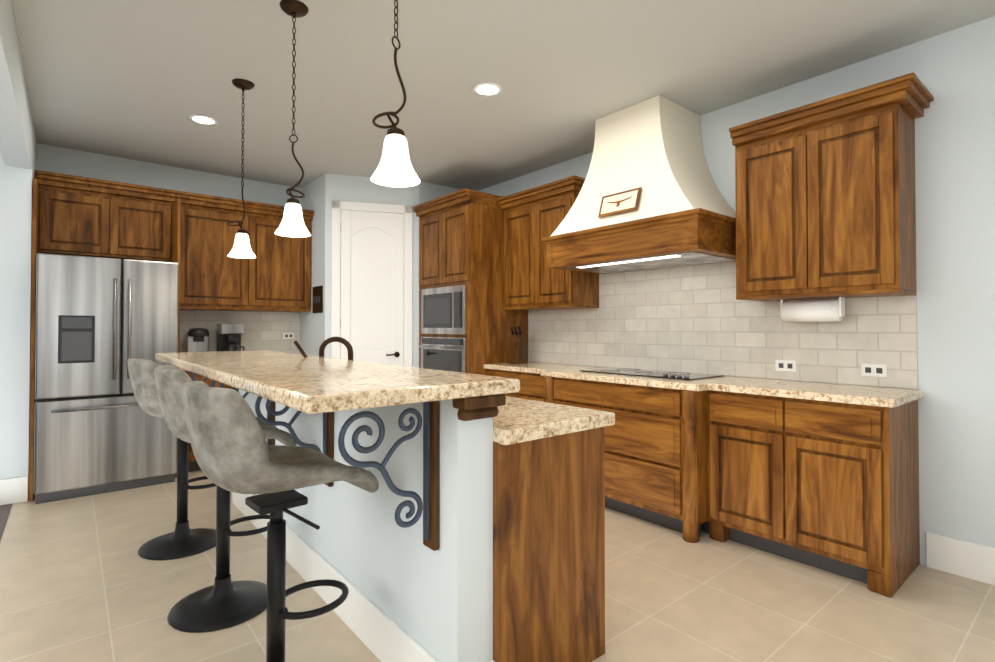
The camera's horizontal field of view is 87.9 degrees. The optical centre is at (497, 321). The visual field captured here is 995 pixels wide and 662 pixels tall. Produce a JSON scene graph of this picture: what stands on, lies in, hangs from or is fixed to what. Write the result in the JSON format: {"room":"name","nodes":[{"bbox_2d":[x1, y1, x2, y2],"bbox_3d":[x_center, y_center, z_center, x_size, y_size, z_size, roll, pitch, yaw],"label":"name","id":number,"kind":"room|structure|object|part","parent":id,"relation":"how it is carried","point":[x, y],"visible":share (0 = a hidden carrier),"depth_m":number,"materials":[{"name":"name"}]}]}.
{"room":"kitchen","nodes":[
{"label":"kitchen","id":0,"kind":"room"},
{"bbox_2d":[0,123,36,498],"bbox_3d":[-5.086,-0.104,2.847,3.760,2.770,0.790,1,-1,-40],"label":"wall","id":1,"kind":"structure","parent":0,"point":[16,192],"depth_m":3.69,"materials":[{"name":"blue paint"}]},
{"bbox_2d":[0,476,27,504],"bbox_3d":[-4.828,1.187,2.518,3.760,0.180,0.017,1,-1,-40],"label":"baseboard","id":2,"kind":"structure","parent":1,"relation":"attached to","point":[13,490],"depth_m":3.66,"materials":[{"name":"white"}]},
{"bbox_2d":[37,143,300,205],"bbox_3d":[-2.421,-0.069,5.469,3.690,2.770,0.150,1,-1,-40],"label":"wall","id":3,"kind":"structure","parent":0,"point":[60,160],"depth_m":4.77,"materials":[{"name":"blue paint"}]},
{"bbox_2d":[180,310,300,353],"bbox_3d":[-2.606,0.132,5.208,1.214,0.519,0.012,1,-1,-40],"label":"tile backsplash","id":4,"kind":"structure","parent":3,"relation":"attached to","point":[265,331],"depth_m":5.29,"materials":[{"name":"beige tile"}]},
{"bbox_2d":[283,333,293,338],"bbox_3d":[-2.228,0.152,5.508,0.120,0.070,0.006,1,-1,-40],"label":"electrical outlet","id":5,"kind":"object","parent":4,"relation":"attached to","point":[288,335],"visible":1,"depth_m":5.50,"materials":[{"name":"white plastic"}]},
{"bbox_2d":[175,191,313,311],"bbox_3d":[-2.478,-0.627,5.064,1.214,1.035,0.407,1,-1,-40],"label":"upper cabinet","id":6,"kind":"object","parent":3,"relation":"attached to","point":[274,275],"visible":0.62,"depth_m":4.90,"materials":[{"name":"brown wood"}]},
{"bbox_2d":[300,174,459,367],"bbox_3d":[-1.205,-0.066,5.684,1.542,2.770,1.070,1,-1,-40],"label":"wall","id":7,"kind":"structure","parent":0,"point":[322,192],"depth_m":5.24,"materials":[{"name":"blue paint"}]},
{"bbox_2d":[312,286,322,312],"bbox_3d":[-1.799,-0.221,5.180,0.017,0.266,0.274,1,-1,-40],"label":"switch plate","id":8,"kind":"object","parent":7,"relation":"attached to","point":[317,299],"visible":1,"depth_m":5.17,"materials":[{"name":"brown metal"}]},
{"bbox_2d":[331,200,412,366],"bbox_3d":[-1.253,0.060,5.179,0.728,2.505,0.333,1,-1,-40],"label":"door","id":9,"kind":"structure","parent":7,"relation":"attached to","point":[371,267],"depth_m":5.18,"materials":[{"name":"white wood"}]},
{"bbox_2d":[0,470,994,661],"bbox_3d":[-0.880,1.283,0.760,7.600,0.060,9.600,1,-1,-40],"label":"floor","id":10,"kind":"structure","parent":0,"point":[81,580],"depth_m":2.35,"materials":[{"name":"tile"}]},
{"bbox_2d":[0,503,12,540],"bbox_3d":[-2.096,1.229,-0.845,3.680,0.004,8.678,1,-1,-40],"label":"wood floor","id":11,"kind":"structure","parent":10,"relation":"on","point":[5,510],"depth_m":3.42,"materials":[{"name":"wood"}]},
{"bbox_2d":[29,170,180,500],"bbox_3d":[-3.223,0.073,4.275,0.925,2.455,0.657,1,-1,-40],"label":"surround","id":12,"kind":"object","parent":10,"relation":"on","point":[80,216],"visible":0.9,"depth_m":4.22,"materials":[{"name":"brown wood"}]},
{"bbox_2d":[34,253,178,503],"bbox_3d":[-3.149,0.409,4.181,0.865,1.780,0.836,1,-1,-40],"label":"refrigerator","id":13,"kind":"object","parent":10,"relation":"on","point":[100,321],"visible":0.88,"depth_m":3.86,"materials":[{"name":"silver metal"}]},
{"bbox_2d":[127,357,216,559],"bbox_3d":[-1.803,0.742,2.973,0.542,1.082,0.454,1,-1,-40],"label":"stool","id":14,"kind":"object","parent":10,"relation":"on","point":[183,540],"visible":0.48,"depth_m":2.89,"materials":[{"name":"black metal"}]},
{"bbox_3d":[-1.807,0.395,2.988,0.555,0.396,0.453,1,-1,-40],"label":"seat","id":15,"kind":"part","parent":14,"relation":"part of","materials":[{"name":"grey fabric"}]},
{"bbox_2d":[179,368,231,471],"bbox_3d":[-2.414,0.850,4.967,1.214,0.920,0.606,1,-1,-40],"label":"base cabinet","id":16,"kind":"object","parent":10,"relation":"on","point":[193,465],"visible":0.02,"depth_m":4.48,"materials":[{"name":"brown wood"}]},
{"bbox_2d":[185,328,208,351],"bbox_3d":[-2.779,0.221,4.792,0.180,0.330,0.210,1,-1,-40],"label":"coffee brewer","id":17,"kind":"object","parent":16,"relation":"on","point":[196,339],"visible":0.69,"depth_m":4.76,"materials":[{"name":"black plastic"}]},
{"bbox_2d":[216,323,244,351],"bbox_3d":[-2.557,0.203,4.960,0.217,0.370,0.215,1,-1,-40],"label":"coffee maker","id":18,"kind":"object","parent":16,"relation":"on","point":[228,337],"visible":0.6,"depth_m":4.91,"materials":[{"name":"black plastic"}]},
{"bbox_2d":[154,365,296,632],"bbox_3d":[-1.219,0.733,2.317,0.545,1.082,0.463,1,-1,-40],"label":"stool","id":19,"kind":"object","parent":10,"relation":"on","point":[224,601],"visible":0.69,"depth_m":2.25,"materials":[{"name":"black metal"}]},
{"bbox_3d":[-1.226,0.386,2.335,0.558,0.396,0.455,1,-1,-40],"label":"seat","id":20,"kind":"part","parent":19,"relation":"part of","materials":[{"name":"grey leather"}]},
{"bbox_2d":[181,381,378,661],"bbox_3d":[-0.697,0.724,1.657,0.547,1.082,0.454,1,-1,-40],"label":"stool","id":21,"kind":"object","parent":10,"relation":"on","point":[233,451],"visible":1,"depth_m":1.51,"materials":[{"name":"grey fabric"}]},
{"bbox_3d":[-0.699,0.377,1.670,0.561,0.396,0.458,1,-1,-40],"label":"seat","id":22,"kind":"part","parent":21,"relation":"part of","materials":[{"name":"grey fabric"}]},
{"bbox_2d":[187,353,614,661],"bbox_3d":[-0.854,0.762,2.727,1.052,1.035,2.815,1,-1,-40],"label":"kitchen island","id":23,"kind":"object","parent":10,"relation":"on","point":[471,528],"depth_m":1.78,"materials":[{"name":"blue paint"}]},
{"bbox_2d":[155,350,519,416],"bbox_3d":[-1.104,0.219,2.557,0.690,0.044,2.870,1,-1,-40],"label":"island countertop","id":24,"kind":"structure","parent":23,"relation":"on","point":[310,386],"depth_m":1.71,"materials":[{"name":"beige stone"}]},
{"bbox_2d":[294,337,352,359],"bbox_3d":[-0.981,0.223,2.918,0.260,0.278,0.256,1,-1,-40],"label":"faucet","id":25,"kind":"object","parent":24,"relation":"on","point":[332,339],"depth_m":2.92,"materials":[{"name":"brown metal"}]},
{"bbox_2d":[413,188,527,374],"bbox_3d":[-0.281,0.067,5.161,0.777,2.490,0.904,1,-1,-40],"label":"tall cabinet","id":26,"kind":"object","parent":10,"relation":"on","point":[467,321],"visible":0.67,"depth_m":4.81,"materials":[{"name":"brown wood"}]},
{"bbox_2d":[484,366,507,395],"bbox_3d":[0.251,0.866,4.676,0.562,0.880,0.501,1,-1,-40],"label":"base cabinet","id":27,"kind":"object","parent":10,"relation":"on","point":[490,370],"depth_m":4.57,"materials":[{"name":"brown wood"}]},
{"bbox_2d":[508,370,543,401],"bbox_3d":[0.486,0.862,4.392,0.562,0.880,0.481,1,-1,-40],"label":"base cabinet","id":28,"kind":"object","parent":10,"relation":"on","point":[531,384],"depth_m":4.24,"materials":[{"name":"brown wood"}]},
{"bbox_2d":[544,378,703,541],"bbox_3d":[1.049,0.853,3.712,0.562,0.880,1.397,1,-1,-40],"label":"base cabinet","id":29,"kind":"object","parent":10,"relation":"on","point":[654,447],"depth_m":3.22,"materials":[{"name":"brown wood"}]},
{"bbox_2d":[704,386,767,551],"bbox_3d":[1.611,0.843,3.034,0.562,0.880,0.475,1,-1,-40],"label":"base cabinet","id":30,"kind":"object","parent":10,"relation":"on","point":[735,421],"depth_m":2.93,"materials":[{"name":"brown wood"}]},
{"bbox_2d":[768,394,919,597],"bbox_3d":[1.848,0.840,2.747,0.562,0.880,0.514,1,-1,-40],"label":"base cabinet","id":31,"kind":"object","parent":10,"relation":"on","point":[824,476],"depth_m":2.56,"materials":[{"name":"brown wood"}]},
{"bbox_2d":[484,362,923,409],"bbox_3d":[1.011,0.392,3.665,0.664,0.040,3.038,1,-1,-40],"label":"countertop","id":32,"kind":"structure","parent":31,"relation":"on","point":[893,397],"depth_m":3.02,"materials":[{"name":"beige stone"}]},
{"bbox_2d":[508,326,526,363],"bbox_3d":[0.188,0.215,4.778,0.117,0.343,0.143,0,-1,30],"label":"knife block","id":33,"kind":"object","parent":32,"relation":"on","point":[517,349],"visible":1,"depth_m":4.73,"materials":[{"name":"brown wood"}]},
{"bbox_2d":[580,367,723,379],"bbox_3d":[1.077,0.357,3.693,0.440,0.029,0.900,1,-1,-40],"label":"cooktop","id":34,"kind":"object","parent":32,"relation":"in","point":[659,374],"visible":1,"depth_m":3.61,"materials":[{"name":"black glass"}]},
{"bbox_2d":[12,0,994,190],"bbox_3d":[-0.880,-1.547,0.798,7.600,0.060,9.600,1,-1,-40],"label":"ceiling","id":35,"kind":"structure","parent":0,"point":[140,80],"depth_m":3.03,"materials":[{"name":"grey paint"}]},
{"bbox_2d":[0,0,32,168],"bbox_3d":[-0.671,-1.338,0.370,0.140,0.370,8.678,1,-1,-40],"label":"header beam","id":36,"kind":"structure","parent":35,"relation":"attached to","point":[16,127],"depth_m":2.80,"materials":[{"name":"white paint"}]},
{"bbox_2d":[188,114,218,125],"bbox_3d":[-2.149,-1.472,3.772,0.196,0.007,0.196,1,-1,-40],"label":"recessed light","id":37,"kind":"object","parent":35,"relation":"in","point":[203,119],"visible":1,"depth_m":3.77,"materials":[{"name":"white"}]},
{"bbox_2d":[227,78,255,258],"bbox_3d":[-1.585,-0.943,3.207,0.162,1.082,0.160,1,-1,-40],"label":"pendant light","id":38,"kind":"object","parent":35,"relation":"hanging from","point":[241,248],"visible":1,"depth_m":3.19,"materials":[{"name":"white glass"}]},
{"bbox_2d":[275,0,310,236],"bbox_3d":[-0.966,-0.954,2.446,0.160,1.082,0.160,1,-1,-40],"label":"pendant light","id":39,"kind":"object","parent":35,"relation":"hanging from","point":[292,224],"visible":1,"depth_m":2.43,"materials":[{"name":"white glass"}]},
{"bbox_2d":[371,0,419,186],"bbox_3d":[-0.336,-0.984,1.700,0.159,1.042,0.165,1,-1,-40],"label":"pendant light","id":40,"kind":"object","parent":35,"relation":"hanging from","point":[394,168],"visible":1,"depth_m":1.68,"materials":[{"name":"white glass"}]},
{"bbox_2d":[472,82,502,96],"bbox_3d":[-0.064,-1.479,3.292,0.196,0.007,0.196,1,-1,-40],"label":"recessed light","id":41,"kind":"object","parent":35,"relation":"in","point":[486,89],"visible":1,"depth_m":3.29,"materials":[{"name":"white"}]},
{"bbox_2d":[479,16,994,564],"bbox_3d":[1.988,-0.100,3.155,0.150,2.770,9.600,1,-1,-40],"label":"wall","id":42,"kind":"structure","parent":0,"point":[953,70],"depth_m":2.65,"materials":[{"name":"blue paint"}]},
{"bbox_2d":[497,175,598,309],"bbox_3d":[0.459,-0.633,4.567,0.407,1.035,0.955,1,-1,-40],"label":"upper cabinet","id":43,"kind":"object","parent":42,"relation":"attached to","point":[534,216],"visible":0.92,"depth_m":4.47,"materials":[{"name":"brown wood"}]},
{"bbox_2d":[541,95,735,273],"bbox_3d":[1.016,-0.939,3.653,0.722,1.075,1.280,1,-1,-40],"label":"range hood","id":44,"kind":"object","parent":42,"relation":"attached to","point":[684,214],"visible":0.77,"depth_m":3.44,"materials":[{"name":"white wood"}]},
{"bbox_2d":[598,187,641,217],"bbox_3d":[0.819,-0.798,3.469,0.057,0.155,0.320,1,-1,-40],"label":"framed picture","id":45,"kind":"object","parent":44,"relation":"attached to","point":[621,202],"visible":0.98,"depth_m":3.45,"materials":[{"name":"brown wood"}]},
{"bbox_2d":[528,261,917,388],"bbox_3d":[1.266,-0.025,3.899,0.012,0.799,3.010,1,-1,-40],"label":"tile backsplash","id":46,"kind":"structure","parent":42,"relation":"attached to","point":[700,318],"depth_m":3.59,"materials":[{"name":"beige tile"}]},
{"bbox_2d":[776,360,795,371],"bbox_3d":[1.804,0.276,3.231,0.006,0.070,0.120,1,-1,-40],"label":"electrical outlet","id":47,"kind":"object","parent":46,"relation":"attached to","point":[786,365],"visible":1,"depth_m":3.23,"materials":[{"name":"white plastic"}]},
{"bbox_2d":[861,364,886,376],"bbox_3d":[2.097,0.271,2.876,0.006,0.070,0.120,1,-1,-40],"label":"electrical outlet","id":48,"kind":"object","parent":46,"relation":"attached to","point":[875,370],"visible":1,"depth_m":2.87,"materials":[{"name":"white plastic"}]},
{"bbox_2d":[729,72,933,300],"bbox_3d":[1.839,-0.656,2.902,0.407,1.035,0.890,1,-1,-40],"label":"upper cabinet","id":49,"kind":"object","parent":42,"relation":"attached to","point":[825,198],"visible":1,"depth_m":2.75,"materials":[{"name":"brown wood"}]},
{"bbox_2d":[780,297,844,321],"bbox_3d":[1.825,-0.068,2.999,0.124,0.136,0.320,1,-1,-40],"label":"paper towel","id":50,"kind":"object","parent":49,"relation":"attached to","point":[814,311],"visible":0.96,"depth_m":2.95,"materials":[{"name":"white paper"}]},
{"bbox_2d":[926,532,994,585],"bbox_3d":[3.614,1.167,1.043,0.017,0.180,4.300,1,-1,-40],"label":"baseboard","id":51,"kind":"structure","parent":42,"relation":"attached to","point":[967,559],"depth_m":2.59,"materials":[{"name":"white paint"}]}
]}

